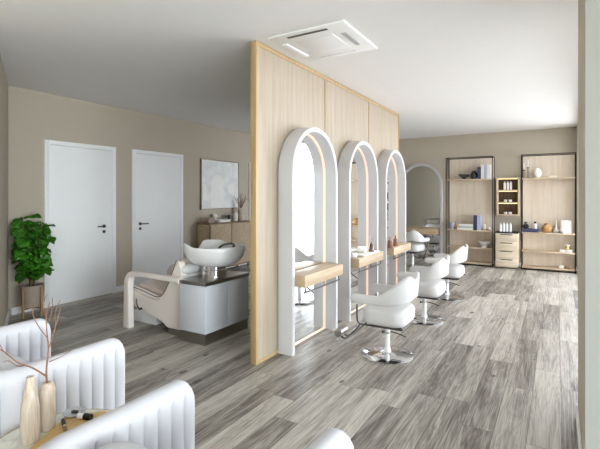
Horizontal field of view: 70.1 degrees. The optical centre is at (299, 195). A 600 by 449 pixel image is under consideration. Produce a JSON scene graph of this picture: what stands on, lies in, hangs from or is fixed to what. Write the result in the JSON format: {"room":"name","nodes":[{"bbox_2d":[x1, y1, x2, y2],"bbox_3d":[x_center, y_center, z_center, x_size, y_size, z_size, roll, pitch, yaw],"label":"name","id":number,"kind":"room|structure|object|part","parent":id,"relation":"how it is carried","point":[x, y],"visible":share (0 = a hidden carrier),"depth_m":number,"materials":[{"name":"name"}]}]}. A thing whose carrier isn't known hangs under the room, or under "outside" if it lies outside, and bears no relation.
{"room":"salon","nodes":[
{"label":"salon","id":0,"kind":"room"},
{"bbox_2d":[0,54,7,326],"bbox_3d":[-2.908,0.055,4.049,0.150,2.690,2.150,0,0,-32],"label":"wall","id":1,"kind":"structure","parent":0,"point":[3,80],"depth_m":4.25,"materials":[{"name":"paint"}]},
{"bbox_2d":[4,309,9,325],"bbox_3d":[-2.835,1.357,4.088,0.014,0.085,2.120,0,0,-32],"label":"baseboard","id":2,"kind":"structure","parent":1,"relation":"attached to","point":[8,312],"depth_m":4.73,"materials":[{"name":"white paint"}]},
{"bbox_2d":[8,86,249,314],"bbox_3d":[-1.658,0.055,8.058,0.150,2.690,7.200,0,0,31],"label":"wall","id":3,"kind":"structure","parent":0,"point":[34,117],"depth_m":6.23,"materials":[{"name":"paint"}]},
{"bbox_2d":[44,139,115,307],"bbox_3d":[-2.908,0.347,5.756,0.080,2.105,1.005,0,0,31],"label":"door","id":4,"kind":"structure","parent":3,"relation":"in","point":[80,183],"depth_m":5.74,"materials":[{"name":"white paint"}]},
{"bbox_2d":[11,263,246,314],"bbox_3d":[-1.603,1.357,7.990,0.014,0.085,6.920,0,0,31],"label":"baseboard","id":5,"kind":"structure","parent":3,"relation":"attached to","point":[16,310],"depth_m":5.20,"materials":[{"name":"white paint"}]},
{"bbox_2d":[131,149,182,285],"bbox_3d":[-2.243,0.347,6.861,0.080,2.105,1.015,0,0,31],"label":"door","id":6,"kind":"structure","parent":3,"relation":"in","point":[156,181],"depth_m":6.81,"materials":[{"name":"white paint"}]},
{"bbox_2d":[200,158,238,209],"bbox_3d":[-1.506,-0.215,8.130,0.034,0.920,1.060,0,0,31],"label":"painting","id":7,"kind":"object","parent":3,"relation":"attached to","point":[219,179],"visible":0.98,"depth_m":8.07,"materials":[{"name":"white paper"}]},
{"bbox_2d":[249,162,249,262],"bbox_3d":[-0.770,0.347,9.309,0.080,2.105,1.020,0,0,31],"label":"door","id":8,"kind":"structure","parent":3,"relation":"in","point":[249,162],"depth_m":8.88,"materials":[{"name":"white paint"}]},
{"bbox_2d":[0,0,577,138],"bbox_3d":[0.601,-1.350,0.805,12.600,0.120,17.800,0,0,31],"label":"ceiling","id":9,"kind":"structure","parent":0,"point":[446,67],"depth_m":3.96,"materials":[{"name":"paint"}]},
{"bbox_2d":[267,20,376,60],"bbox_3d":[0.202,-1.276,3.590,0.685,0.028,0.680,0,0,31],"label":"air conditioner","id":10,"kind":"object","parent":9,"relation":"attached to","point":[338,38],"depth_m":3.52,"materials":[{"name":"paint"}]},
{"bbox_2d":[296,34,349,53],"bbox_3d":[0.200,-1.270,3.591,0.340,0.004,0.340,0,0,31],"label":"ceiling vent","id":11,"kind":"object","parent":10,"relation":"in","point":[325,43],"depth_m":3.57,"materials":[{"name":"paint"}]},
{"bbox_2d":[8,258,577,448],"bbox_3d":[0.601,1.460,0.805,12.600,0.120,17.800,0,0,31],"label":"floor","id":12,"kind":"structure","parent":0,"point":[501,370],"depth_m":3.36,"materials":[{"name":"grey wood"}]},
{"bbox_2d":[10,213,55,318],"bbox_3d":[-3.110,0.803,5.005,0.449,1.193,0.477,0,0,-32],"label":"potted plant","id":13,"kind":"object","parent":12,"relation":"on","point":[36,261],"visible":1,"depth_m":4.92,"materials":[{"name":"green plant"}]},
{"bbox_3d":[-3.130,0.653,5.000,0.196,0.807,0.196,0,0,-34],"label":"stem","id":14,"kind":"part","parent":13,"relation":"part of","materials":[{"name":"green plant"}]},
{"bbox_3d":[-3.131,1.160,5.002,0.240,0.250,0.240,0,0,31],"label":"pot","id":15,"kind":"part","parent":13,"relation":"part of","materials":[{"name":"beige ceramic"}]},
{"bbox_2d":[0,409,110,448],"bbox_3d":[-0.847,1.140,1.525,0.500,0.520,0.500,0,0,31],"label":"round table","id":16,"kind":"object","parent":12,"relation":"on","point":[14,435],"visible":0.12,"depth_m":1.58,"materials":[{"name":"stone"}]},
{"bbox_2d":[0,441,17,448],"bbox_3d":[-1.024,0.875,1.482,0.080,0.008,0.080,0,0,31],"label":"saucer","id":17,"kind":"object","parent":16,"relation":"on","point":[9,444],"visible":1,"depth_m":1.50,"materials":[{"name":"ceramic"}]},
{"bbox_2d":[20,375,39,445],"bbox_3d":[-0.966,0.763,1.532,0.062,0.233,0.062,0,0,31],"label":"vase","id":18,"kind":"object","parent":16,"relation":"on","point":[30,405],"visible":1,"depth_m":1.51,"materials":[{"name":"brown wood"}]},
{"bbox_2d":[0,295,72,432],"bbox_3d":[-1.017,0.629,1.621,0.278,0.500,0.081,0,0,-5],"label":"vase","id":19,"kind":"object","parent":16,"relation":"on","point":[47,401],"visible":0.99,"depth_m":1.60,"materials":[{"name":"brown wood"}]},
{"bbox_2d":[29,411,105,448],"bbox_3d":[-0.853,0.876,1.559,0.298,0.006,0.310,0,0,-32],"label":"board","id":20,"kind":"object","parent":16,"relation":"on","point":[71,423],"visible":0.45,"depth_m":1.61,"materials":[{"name":"brown wood"}]},
{"bbox_2d":[61,418,67,431],"bbox_3d":[-0.886,0.866,1.609,0.015,0.015,0.107,0,0,-34],"label":"tube","id":21,"kind":"object","parent":20,"relation":"on","point":[63,422],"visible":0.89,"depth_m":1.61,"materials":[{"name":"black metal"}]},
{"bbox_2d":[77,413,92,420],"bbox_3d":[-0.840,0.861,1.672,0.058,0.025,0.025,0,0,15],"label":"jar","id":22,"kind":"object","parent":20,"relation":"on","point":[85,416],"visible":0.97,"depth_m":1.66,"materials":[{"name":"white ceramic"}]},
{"bbox_2d":[63,406,86,417],"bbox_3d":[-0.903,0.871,1.716,0.086,0.017,0.086,0,0,31],"label":"dish","id":23,"kind":"object","parent":16,"relation":"on","point":[67,413],"visible":0.84,"depth_m":1.72,"materials":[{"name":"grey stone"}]},
{"bbox_2d":[0,318,124,436],"bbox_3d":[-1.318,1.036,1.966,0.740,0.728,0.660,0,0,31],"label":"armchair","id":24,"kind":"object","parent":12,"relation":"on","point":[91,376],"visible":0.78,"depth_m":1.89,"materials":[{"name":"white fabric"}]},
{"bbox_2d":[0,350,29,369],"bbox_3d":[-1.374,0.820,1.874,0.480,0.275,0.231,0,0,31],"label":"cushion","id":25,"kind":"object","parent":24,"relation":"on","point":[3,357],"depth_m":1.80,"materials":[{"name":"white fabric"}]},
{"bbox_2d":[123,258,202,335],"bbox_3d":[-1.414,1.021,4.673,0.939,0.759,0.660,0,0,31],"label":"chair","id":26,"kind":"object","parent":12,"relation":"on","point":[157,301],"visible":0.66,"depth_m":4.45,"materials":[{"name":"beige leather"}]},
{"bbox_3d":[-1.522,1.096,4.393,0.835,0.608,0.070,0,0,31],"label":"armrest","id":27,"kind":"part","parent":26,"relation":"part of","materials":[{"name":"beige leather"}]},
{"bbox_3d":[-1.479,0.994,4.467,0.769,0.688,0.070,0,0,31],"label":"panel","id":28,"kind":"part","parent":26,"relation":"part of","materials":[{"name":"beige leather"}]},
{"bbox_3d":[-1.218,1.096,4.899,0.835,0.608,0.070,0,0,31],"label":"armrest","id":29,"kind":"part","parent":26,"relation":"part of","materials":[{"name":"beige leather"}]},
{"bbox_2d":[37,380,353,448],"bbox_3d":[-0.319,1.036,1.167,0.740,0.728,0.660,0,0,31],"label":"armchair","id":30,"kind":"object","parent":12,"relation":"on","point":[163,417],"visible":1,"depth_m":1.38,"materials":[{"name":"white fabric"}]},
{"bbox_2d":[98,441,146,448],"bbox_3d":[-0.375,0.820,1.075,0.480,0.275,0.231,0,0,31],"label":"cushion","id":31,"kind":"object","parent":30,"relation":"on","point":[121,444],"depth_m":1.18,"materials":[{"name":"white fabric"}]},
{"bbox_2d":[179,270,248,345],"bbox_3d":[-0.858,1.106,4.348,0.345,0.588,0.655,0,0,31],"label":"base cabinet","id":32,"kind":"object","parent":12,"relation":"on","point":[212,310],"visible":0.94,"depth_m":4.13,"materials":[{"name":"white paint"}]},
{"bbox_2d":[179,270,248,286],"bbox_3d":[-0.858,0.829,4.348,0.345,0.034,0.655,0,0,31],"label":"countertop","id":33,"kind":"structure","parent":32,"relation":"on","point":[198,280],"depth_m":4.17,"materials":[{"name":"stone"}]},
{"bbox_2d":[183,239,245,277],"bbox_3d":[-0.866,0.636,4.337,0.630,0.350,0.530,0,0,31],"label":"basin","id":34,"kind":"object","parent":33,"relation":"in","point":[214,255],"visible":1,"depth_m":4.18,"materials":[{"name":"white ceramic"}]},
{"bbox_3d":[-0.797,1.071,4.123,0.005,0.442,0.311,0,0,31],"label":"door","id":35,"kind":"part","parent":32,"relation":"part of","materials":[{"name":"white paint"}]},
{"bbox_3d":[-0.633,1.071,4.397,0.005,0.442,0.319,0,0,31],"label":"door","id":36,"kind":"part","parent":32,"relation":"part of","materials":[{"name":"white paint"}]},
{"bbox_2d":[197,220,249,267],"bbox_3d":[-1.401,0.940,7.993,0.326,0.920,1.146,0,0,31],"label":"sideboard","id":37,"kind":"object","parent":12,"relation":"on","point":[238,232],"visible":0.39,"depth_m":7.88,"materials":[{"name":"brown wood"}]},
{"bbox_3d":[-1.700,0.887,7.508,0.274,0.765,0.006,0,0,31],"label":"panel","id":38,"kind":"part","parent":37,"relation":"part of","materials":[{"name":"wood"}]},
{"bbox_2d":[204,217,214,222],"bbox_3d":[-1.618,0.429,7.649,0.120,0.100,0.170,0,0,31],"label":"storage box","id":39,"kind":"object","parent":37,"relation":"on","point":[206,219],"visible":0.98,"depth_m":7.59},
{"bbox_3d":[-1.409,0.887,7.674,0.012,0.765,0.538,0,0,31],"label":"door","id":40,"kind":"part","parent":37,"relation":"part of","materials":[{"name":"wood"}]},
{"bbox_2d":[215,219,229,222],"bbox_3d":[-1.448,0.455,7.873,0.200,0.048,0.320,0,0,31],"label":"book","id":41,"kind":"object","parent":37,"relation":"on","point":[217,220],"visible":0.83,"depth_m":7.80,"materials":[{"name":"white paper"}]},
{"bbox_2d":[233,212,237,220],"bbox_3d":[-1.242,0.394,8.216,0.096,0.170,0.096,0,0,31],"label":"jar","id":42,"kind":"object","parent":37,"relation":"on","point":[235,215],"visible":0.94,"depth_m":8.18,"materials":[{"name":"white paint"}]},
{"bbox_2d":[233,193,247,220],"bbox_3d":[-1.175,0.214,8.392,0.268,0.531,0.212,0,0,-18],"label":"vase","id":43,"kind":"object","parent":37,"relation":"on","point":[241,216],"visible":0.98,"depth_m":8.35,"materials":[{"name":"beige ceramic"}]},
{"bbox_3d":[-1.117,0.887,8.160,0.012,0.765,0.548,0,0,31],"label":"door","id":44,"kind":"part","parent":37,"relation":"part of","materials":[{"name":"wood"}]},
{"bbox_2d":[250,41,398,364],"bbox_3d":[0.572,0.058,5.140,0.060,2.683,3.722,0,0,31],"label":"divider","id":45,"kind":"object","parent":12,"relation":"on","point":[286,95],"visible":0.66,"depth_m":3.77,"materials":[{"name":"brown wood"}]},
{"bbox_3d":[-0.065,0.061,4.081,0.044,2.621,1.207,0,0,31],"label":"slatted panel","id":46,"kind":"part","parent":45,"relation":"part of","materials":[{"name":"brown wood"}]},
{"bbox_2d":[278,127,337,355],"bbox_3d":[0.104,0.370,4.157,0.150,2.060,0.900,0,0,31],"label":"arched mirror","id":47,"kind":"object","parent":45,"relation":"attached to","point":[307,170],"visible":1,"depth_m":4.17,"materials":[{"name":"white mirror"}]},
{"bbox_2d":[295,135,323,342],"bbox_3d":[0.046,0.391,4.191,0.012,2.010,0.808,0,0,31],"label":"mirror glass","id":48,"kind":"object","parent":47,"relation":"attached to","point":[309,165],"depth_m":4.26,"materials":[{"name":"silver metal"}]},
{"bbox_2d":[295,262,342,293],"bbox_3d":[0.153,0.778,4.127,0.212,0.157,0.775,0,0,31],"label":"countertop","id":49,"kind":"structure","parent":47,"relation":"attached to","point":[309,276],"depth_m":4.02,"materials":[{"name":"brown wood"}]},
{"bbox_3d":[0.571,0.061,5.139,0.044,2.621,1.218,0,0,31],"label":"slatted panel","id":50,"kind":"part","parent":45,"relation":"part of","materials":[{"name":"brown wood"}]},
{"bbox_2d":[338,141,377,321],"bbox_3d":[0.717,0.370,5.176,0.150,2.060,0.900,0,0,31],"label":"arched mirror","id":51,"kind":"object","parent":45,"relation":"attached to","point":[357,165],"visible":0.97,"depth_m":5.20,"materials":[{"name":"white mirror"}]},
{"bbox_2d":[351,148,366,311],"bbox_3d":[0.660,0.391,5.211,0.012,2.010,0.808,0,0,31],"label":"mirror glass","id":52,"kind":"object","parent":51,"relation":"attached to","point":[359,163],"depth_m":5.31,"materials":[{"name":"silver metal"}]},
{"bbox_2d":[351,251,382,272],"bbox_3d":[0.767,0.778,5.146,0.212,0.157,0.775,0,0,31],"label":"countertop","id":53,"kind":"structure","parent":51,"relation":"attached to","point":[359,261],"depth_m":4.95,"materials":[{"name":"brown wood"}]},
{"bbox_2d":[357,250,379,256],"bbox_3d":[0.805,0.689,5.170,0.150,0.020,0.500,0,0,31],"label":"tray","id":54,"kind":"object","parent":53,"relation":"on","point":[367,253],"visible":0.57,"depth_m":5.05,"materials":[{"name":"white paint"}]},
{"bbox_2d":[357,246,366,252],"bbox_3d":[0.740,0.638,5.110,0.090,0.075,0.076,0,0,31],"label":"rolled towel","id":55,"kind":"object","parent":54,"relation":"on","point":[362,249],"visible":1,"depth_m":5.09,"materials":[{"name":"white fabric"}]},
{"bbox_2d":[368,235,373,251],"bbox_3d":[0.871,0.579,5.230,0.076,0.195,0.076,0,0,31],"label":"bottle","id":56,"kind":"object","parent":54,"relation":"on","point":[371,247],"visible":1,"depth_m":5.21,"materials":[{"name":"brown glass"}]},
{"bbox_3d":[1.208,0.061,6.198,0.044,2.621,1.209,0,0,31],"label":"slatted panel","id":57,"kind":"part","parent":45,"relation":"part of","materials":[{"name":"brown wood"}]},
{"bbox_2d":[377,150,405,294],"bbox_3d":[1.328,0.370,6.192,0.150,2.060,0.900,0,0,31],"label":"arched mirror","id":58,"kind":"object","parent":45,"relation":"attached to","point":[390,165],"visible":0.9,"depth_m":6.33,"materials":[{"name":"white mirror"}]},
{"bbox_2d":[387,158,395,284],"bbox_3d":[1.271,0.391,6.226,0.012,2.010,0.808,0,0,31],"label":"mirror glass","id":59,"kind":"object","parent":58,"relation":"attached to","point":[391,174],"depth_m":6.36,"materials":[{"name":"silver metal"}]},
{"bbox_2d":[387,242,410,258],"bbox_3d":[1.378,0.778,6.162,0.212,0.157,0.775,0,0,31],"label":"countertop","id":60,"kind":"structure","parent":58,"relation":"attached to","point":[402,246],"depth_m":6.01,"materials":[{"name":"brown wood"}]},
{"bbox_2d":[387,236,392,247],"bbox_3d":[1.220,0.624,5.801,0.072,0.150,0.072,0,0,31],"label":"bottle","id":61,"kind":"object","parent":60,"relation":"on","point":[389,242],"visible":1,"depth_m":5.78,"materials":[{"name":"brown glass"}]},
{"bbox_2d":[393,235,397,245],"bbox_3d":[1.339,0.624,5.998,0.072,0.150,0.072,0,0,31],"label":"bottle","id":62,"kind":"object","parent":60,"relation":"on","point":[395,240],"visible":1,"depth_m":5.97,"materials":[{"name":"brown glass"}]},
{"bbox_2d":[334,272,418,364],"bbox_3d":[0.672,1.032,3.832,0.747,0.736,0.534,0,0,31],"label":"salon chair","id":63,"kind":"object","parent":12,"relation":"on","point":[392,309],"visible":1,"depth_m":3.62,"materials":[{"name":"white leather"}]},
{"bbox_3d":[0.671,1.123,3.833,0.633,0.386,0.470,0,0,31],"label":"frame","id":64,"kind":"part","parent":63,"relation":"part of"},
{"bbox_3d":[0.776,0.789,3.769,0.504,0.250,0.534,0,0,31],"label":"backrest","id":65,"kind":"part","parent":63,"relation":"part of","materials":[{"name":"white leather"}]},
{"bbox_3d":[0.782,1.018,3.766,0.397,0.163,0.430,0,0,31],"label":"seat","id":66,"kind":"part","parent":63,"relation":"part of","materials":[{"name":"white leather"}]},
{"bbox_2d":[406,230,429,266],"bbox_3d":[2.338,1.032,8.703,0.534,0.736,0.747,0,0,40],"label":"salon chair","id":67,"kind":"object","parent":12,"relation":"on","point":[413,235],"visible":0.62,"depth_m":8.41,"materials":[{"name":"white leather"}]},
{"bbox_3d":[2.257,1.018,8.605,0.430,0.163,0.397,0,0,40],"label":"seat","id":68,"kind":"part","parent":67,"relation":"part of","materials":[{"name":"white leather"}]},
{"bbox_3d":[2.340,1.123,8.705,0.470,0.386,0.633,0,0,40],"label":"frame","id":69,"kind":"part","parent":67,"relation":"part of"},
{"bbox_3d":[2.261,0.789,8.610,0.534,0.250,0.504,0,0,40],"label":"backrest","id":70,"kind":"part","parent":67,"relation":"part of","materials":[{"name":"white leather"}]},
{"bbox_2d":[396,255,449,325],"bbox_3d":[1.307,1.032,4.897,0.747,0.736,0.534,0,0,31],"label":"salon chair","id":71,"kind":"object","parent":12,"relation":"on","point":[431,286],"visible":0.64,"depth_m":4.65,"materials":[{"name":"white leather"}]},
{"bbox_3d":[1.411,0.789,4.834,0.504,0.250,0.534,0,0,31],"label":"backrest","id":72,"kind":"part","parent":71,"relation":"part of","materials":[{"name":"white leather"}]},
{"bbox_3d":[1.306,1.123,4.898,0.633,0.386,0.470,0,0,31],"label":"frame","id":73,"kind":"part","parent":71,"relation":"part of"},
{"bbox_3d":[1.417,1.018,4.831,0.397,0.163,0.430,0,0,31],"label":"seat","id":74,"kind":"part","parent":71,"relation":"part of","materials":[{"name":"white leather"}]},
{"bbox_2d":[405,163,442,259],"bbox_3d":[2.657,0.343,9.430,0.940,2.115,0.060,0,0,30],"label":"arched mirror","id":75,"kind":"object","parent":12,"relation":"on","point":[424,183],"visible":0.77,"depth_m":9.38,"materials":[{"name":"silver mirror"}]},
{"bbox_2d":[406,227,438,236],"bbox_3d":[2.577,0.786,9.297,0.800,0.172,0.240,0,0,31],"label":"countertop","id":76,"kind":"structure","parent":75,"relation":"attached to","point":[426,231],"depth_m":9.12,"materials":[{"name":"brown wood"}]},
{"bbox_2d":[424,244,467,300],"bbox_3d":[1.940,1.032,5.987,0.747,0.736,0.534,0,0,31],"label":"salon chair","id":77,"kind":"object","parent":12,"relation":"on","point":[456,270],"visible":0.64,"depth_m":5.74,"materials":[{"name":"white leather"}]},
{"bbox_3d":[2.044,0.789,5.924,0.504,0.250,0.534,0,0,31],"label":"backrest","id":78,"kind":"part","parent":77,"relation":"part of","materials":[{"name":"white leather"}]},
{"bbox_3d":[1.938,1.123,5.988,0.633,0.386,0.470,0,0,31],"label":"frame","id":79,"kind":"part","parent":77,"relation":"part of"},
{"bbox_3d":[2.049,1.018,5.921,0.397,0.163,0.430,0,0,31],"label":"seat","id":80,"kind":"part","parent":77,"relation":"part of","materials":[{"name":"white leather"}]},
{"bbox_2d":[446,156,494,266],"bbox_3d":[3.491,0.305,8.792,0.898,2.190,0.300,0,0,31],"label":"shelf unit","id":81,"kind":"object","parent":12,"relation":"on","point":[468,197],"visible":0.83,"depth_m":8.89,"materials":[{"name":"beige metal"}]},
{"bbox_2d":[458,174,469,178],"bbox_3d":[3.385,-0.396,8.838,0.230,0.100,0.230,0,0,31],"label":"bowl","id":82,"kind":"object","parent":81,"relation":"on","point":[463,176],"visible":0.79,"depth_m":8.77,"materials":[{"name":"grey ceramic"}]},
{"bbox_2d":[457,228,472,229],"bbox_3d":[3.416,0.671,8.819,0.300,0.036,0.170,0,0,31],"label":"book","id":83,"kind":"object","parent":81,"relation":"on","point":[457,228],"visible":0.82,"depth_m":8.74,"materials":[{"name":"white paper"}]},
{"bbox_2d":[458,226,472,227],"bbox_3d":[3.420,0.635,8.817,0.280,0.036,0.170,0,0,31],"label":"book","id":84,"kind":"object","parent":83,"relation":"on","point":[458,226],"visible":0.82,"depth_m":8.74,"materials":[{"name":"white paper"}]},
{"bbox_3d":[3.487,1.049,8.785,0.869,0.022,0.278,0,0,31],"label":"shelf","id":85,"kind":"part","parent":81,"relation":"part of","materials":[{"name":"brown wood"}]},
{"bbox_3d":[3.487,0.701,8.785,0.869,0.022,0.278,0,0,31],"label":"shelf","id":86,"kind":"part","parent":81,"relation":"part of","materials":[{"name":"brown wood"}]},
{"bbox_3d":[3.487,-0.334,8.785,0.869,0.022,0.278,0,0,31],"label":"shelf","id":87,"kind":"part","parent":81,"relation":"part of","materials":[{"name":"brown wood"}]},
{"bbox_2d":[470,171,476,178],"bbox_3d":[3.551,-0.431,8.738,0.144,0.170,0.144,0,0,31],"label":"vase","id":88,"kind":"object","parent":81,"relation":"on","point":[473,175],"visible":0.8,"depth_m":8.69,"materials":[{"name":"grey ceramic"}]},
{"bbox_2d":[473,215,476,229],"bbox_3d":[3.583,0.539,8.719,0.065,0.300,0.170,0,0,31],"label":"book","id":89,"kind":"object","parent":81,"relation":"on","point":[474,216],"visible":0.91,"depth_m":8.65,"materials":[{"name":"blue paper"}]},
{"bbox_3d":[3.487,1.356,8.785,0.869,0.022,0.278,0,0,31],"label":"shelf","id":90,"kind":"part","parent":81,"relation":"part of","materials":[{"name":"brown wood"}]},
{"bbox_2d":[477,167,480,178],"bbox_3d":[3.645,-0.463,8.681,0.060,0.235,0.170,0,0,31],"label":"book","id":91,"kind":"object","parent":81,"relation":"on","point":[478,168],"visible":0.84,"depth_m":8.61,"materials":[{"name":"blue paper"}]},
{"bbox_2d":[477,215,481,229],"bbox_3d":[3.640,0.542,8.684,0.060,0.295,0.170,0,0,31],"label":"book","id":92,"kind":"object","parent":81,"relation":"on","point":[479,217],"visible":0.93,"depth_m":8.62,"materials":[{"name":"white paper"}]},
{"bbox_2d":[481,164,483,178],"bbox_3d":[3.700,-0.488,8.648,0.055,0.285,0.170,0,0,31],"label":"book","id":93,"kind":"object","parent":81,"relation":"on","point":[482,166],"visible":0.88,"depth_m":8.57,"materials":[{"name":"white paper"}]},
{"bbox_2d":[477,241,490,247],"bbox_3d":[3.715,0.977,8.639,0.270,0.120,0.270,0,0,31],"label":"bowl","id":94,"kind":"object","parent":81,"relation":"on","point":[483,244],"visible":1,"depth_m":8.58,"materials":[{"name":"white ceramic"}]},
{"bbox_2d":[484,165,486,178],"bbox_3d":[3.751,-0.483,8.618,0.050,0.275,0.170,0,0,31],"label":"book","id":95,"kind":"object","parent":81,"relation":"on","point":[485,166],"visible":0.88,"depth_m":8.55,"materials":[{"name":"white paper"}]},
{"bbox_2d":[487,164,490,178],"bbox_3d":[3.797,-0.488,8.590,0.060,0.285,0.170,0,0,31],"label":"book","id":96,"kind":"object","parent":81,"relation":"on","point":[488,165],"visible":1,"depth_m":8.52,"materials":[{"name":"white paper"}]},
{"bbox_2d":[495,230,519,267],"bbox_3d":[4.064,1.032,8.383,0.398,0.675,0.411,0,0,31],"label":"chest","id":97,"kind":"object","parent":12,"relation":"on","point":[506,243],"visible":1,"depth_m":8.22,"materials":[{"name":"brown wood"}]},
{"bbox_3d":[3.969,0.798,8.226,0.382,0.154,0.020,0,0,31],"label":"drawer","id":98,"kind":"part","parent":97,"relation":"part of","materials":[{"name":"brown wood"}]},
{"bbox_3d":[3.969,0.958,8.226,0.382,0.154,0.020,0,0,31],"label":"drawer","id":99,"kind":"part","parent":97,"relation":"part of","materials":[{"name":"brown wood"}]},
{"bbox_3d":[3.969,1.118,8.226,0.382,0.154,0.020,0,0,31],"label":"drawer","id":100,"kind":"part","parent":97,"relation":"part of","materials":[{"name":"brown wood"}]},
{"bbox_3d":[3.969,1.278,8.226,0.382,0.154,0.020,0,0,31],"label":"drawer","id":101,"kind":"part","parent":97,"relation":"part of","materials":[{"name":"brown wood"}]},
{"bbox_2d":[521,152,575,273],"bbox_3d":[4.679,0.305,8.077,0.886,2.190,0.300,0,0,31],"label":"shelf unit","id":102,"kind":"object","parent":12,"relation":"on","point":[548,199],"visible":0.97,"depth_m":8.16,"materials":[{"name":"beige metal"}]},
{"bbox_2d":[532,168,541,177],"bbox_3d":[4.517,-0.438,8.157,0.152,0.185,0.152,0,0,31],"label":"vase","id":103,"kind":"object","parent":102,"relation":"on","point":[536,173],"visible":1,"depth_m":8.11,"materials":[{"name":"white ceramic"}]},
{"bbox_2d":[541,223,551,232],"bbox_3d":[4.654,0.602,8.075,0.180,0.175,0.180,0,0,31],"label":"vase","id":104,"kind":"object","parent":102,"relation":"on","point":[546,228],"visible":1,"depth_m":8.02,"materials":[{"name":"orange ceramic"}]},
{"bbox_3d":[4.675,1.356,8.070,0.857,0.022,0.278,0,0,31],"label":"shelf","id":105,"kind":"part","parent":102,"relation":"part of","materials":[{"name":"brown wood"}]},
{"bbox_3d":[4.675,1.049,8.070,0.857,0.022,0.278,0,0,31],"label":"shelf","id":106,"kind":"part","parent":102,"relation":"part of","materials":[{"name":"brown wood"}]},
{"bbox_3d":[4.675,0.701,8.070,0.857,0.022,0.278,0,0,31],"label":"shelf","id":107,"kind":"part","parent":102,"relation":"part of","materials":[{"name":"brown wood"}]},
{"bbox_3d":[4.675,-0.334,8.070,0.857,0.022,0.278,0,0,31],"label":"shelf","id":108,"kind":"part","parent":102,"relation":"part of","materials":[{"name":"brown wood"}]},
{"bbox_2d":[553,220,558,232],"bbox_3d":[4.787,0.572,7.995,0.092,0.235,0.092,0,0,31],"label":"vase","id":109,"kind":"object","parent":102,"relation":"on","point":[555,230],"visible":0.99,"depth_m":7.98,"materials":[{"name":"white ceramic"}]},
{"bbox_2d":[559,227,567,233],"bbox_3d":[4.853,0.633,7.873,0.140,0.112,0.140,0,0,31],"label":"jar","id":110,"kind":"object","parent":102,"relation":"on","point":[563,230],"visible":1,"depth_m":7.83,"materials":[{"name":"white ceramic"}]},
{"bbox_2d":[561,220,570,232],"bbox_3d":[4.928,0.569,7.929,0.170,0.238,0.041,0,0,31],"label":"card","id":111,"kind":"object","parent":102,"relation":"on","point":[564,223],"visible":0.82,"depth_m":7.92,"materials":[{"name":"white paper"}]},
{"bbox_3d":[4.418,0.673,8.216,0.290,0.032,0.170,0,0,31],"label":"book","id":112,"kind":"object","parent":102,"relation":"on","visible":0},
{"bbox_2d":[522,228,538,230],"bbox_3d":[4.423,0.641,8.213,0.290,0.032,0.170,0,0,31],"label":"book","id":113,"kind":"object","parent":112,"relation":"on","point":[530,229],"visible":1,"depth_m":8.15,"materials":[{"name":"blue paper"}]},
{"bbox_2d":[399,127,576,266],"bbox_3d":[2.798,0.055,9.491,6.010,2.690,0.150,0,0,31],"label":"wall","id":114,"kind":"structure","parent":0,"point":[507,148],"depth_m":8.70,"materials":[{"name":"paint"}]},
{"bbox_2d":[496,177,519,215],"bbox_3d":[4.130,0.013,8.494,0.410,0.755,0.184,0,0,31],"label":"shelf","id":115,"kind":"object","parent":114,"relation":"attached to","point":[514,194],"visible":0.99,"depth_m":8.52,"materials":[{"name":"brown wood"}]},
{"bbox_2d":[577,125,577,272],"bbox_3d":[3.635,0.055,5.247,0.200,2.690,6.260,0,0,31],"label":"wall","id":116,"kind":"structure","parent":0,"point":[577,125],"depth_m":7.81,"materials":[{"name":"paint"}]},
{"bbox_2d":[576,267,581,448],"bbox_3d":[3.237,1.357,5.003,0.036,0.085,7.053,0,0,33],"label":"baseboard","id":117,"kind":"structure","parent":116,"relation":"attached to","point":[579,439],"depth_m":2.45,"materials":[{"name":"white paint"}]},
{"bbox_2d":[578,0,584,448],"bbox_3d":[3.911,0.055,0.961,5.488,2.690,0.799,0,0,31],"label":"wall pier","id":118,"kind":"object","parent":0,"point":[581,3],"visible":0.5,"depth_m":2.33,"materials":[{"name":"paint"}]},
{"bbox_2d":[585,0,599,448],"bbox_3d":[3.697,0.055,0.605,5.487,2.690,0.029,0,0,31],"label":"wall","id":119,"kind":"structure","parent":118,"relation":"attached to","point":[592,7],"depth_m":1.99,"materials":[{"name":"paint"}]}
]}

